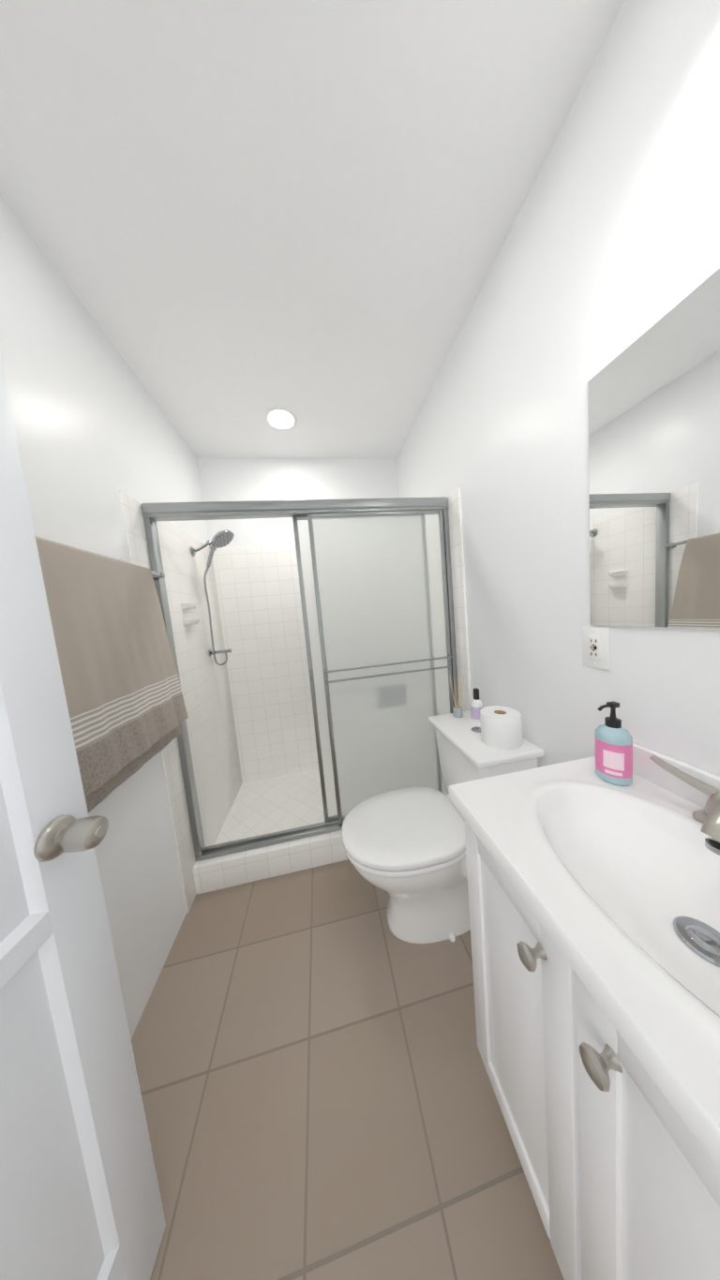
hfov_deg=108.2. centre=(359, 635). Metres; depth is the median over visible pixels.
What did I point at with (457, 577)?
wall tile
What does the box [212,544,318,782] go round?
wall tile
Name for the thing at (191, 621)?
soap dish
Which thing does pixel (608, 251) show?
wall
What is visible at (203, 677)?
wall tile
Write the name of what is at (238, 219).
ceiling
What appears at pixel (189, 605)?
soap dish
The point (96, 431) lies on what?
wall
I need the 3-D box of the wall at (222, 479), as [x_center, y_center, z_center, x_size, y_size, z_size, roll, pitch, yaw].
[-0.343,-0.110,2.194,1.510,2.566,0.120,-6,5,-9]
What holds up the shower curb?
on the floor at (320, 1101)
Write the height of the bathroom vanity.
0.977 m
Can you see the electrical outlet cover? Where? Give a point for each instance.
(595, 647)
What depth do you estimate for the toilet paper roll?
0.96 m
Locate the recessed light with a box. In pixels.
[264,406,297,431]
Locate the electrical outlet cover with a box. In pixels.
[581,626,609,669]
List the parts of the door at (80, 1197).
knob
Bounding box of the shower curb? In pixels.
[193,821,347,894]
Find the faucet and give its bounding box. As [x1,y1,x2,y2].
[648,754,719,910]
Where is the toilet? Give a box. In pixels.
[341,710,544,943]
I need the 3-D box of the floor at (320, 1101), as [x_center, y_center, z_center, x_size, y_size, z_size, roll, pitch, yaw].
[-0.028,1.302,1.089,1.750,0.100,2.600,-6,5,-9]
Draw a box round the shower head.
[189,529,233,665]
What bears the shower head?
attached to the wall tile at (203, 677)
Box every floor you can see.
[131,859,563,1279]
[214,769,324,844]
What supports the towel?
attached to the wall at (96, 431)
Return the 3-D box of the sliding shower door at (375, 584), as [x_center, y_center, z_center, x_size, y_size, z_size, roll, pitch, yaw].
[-0.189,0.198,1.406,1.490,1.765,0.164,-6,5,-9]
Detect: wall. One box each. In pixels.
[0,194,208,1039]
[197,457,399,548]
[396,0,719,776]
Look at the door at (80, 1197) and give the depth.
0.43 m
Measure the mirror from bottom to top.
0.645 m
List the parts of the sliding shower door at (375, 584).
panel, panel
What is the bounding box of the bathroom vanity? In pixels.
[447,742,719,1279]
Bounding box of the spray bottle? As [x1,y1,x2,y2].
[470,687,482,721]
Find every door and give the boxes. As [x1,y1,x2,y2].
[0,354,165,1279]
[141,496,458,861]
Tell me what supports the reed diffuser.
on the toilet
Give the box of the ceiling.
[0,0,624,458]
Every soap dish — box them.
[180,602,197,609]
[182,618,199,625]
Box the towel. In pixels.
[34,535,188,812]
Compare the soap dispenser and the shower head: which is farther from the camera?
the shower head
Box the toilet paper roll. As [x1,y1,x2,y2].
[479,705,521,750]
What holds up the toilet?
on the floor at (320, 1101)
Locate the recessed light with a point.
(280, 419)
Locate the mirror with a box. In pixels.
[587,267,719,629]
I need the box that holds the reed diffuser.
[448,674,463,717]
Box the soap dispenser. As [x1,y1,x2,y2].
[594,700,632,785]
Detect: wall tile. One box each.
[119,490,242,913]
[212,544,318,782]
[446,487,470,711]

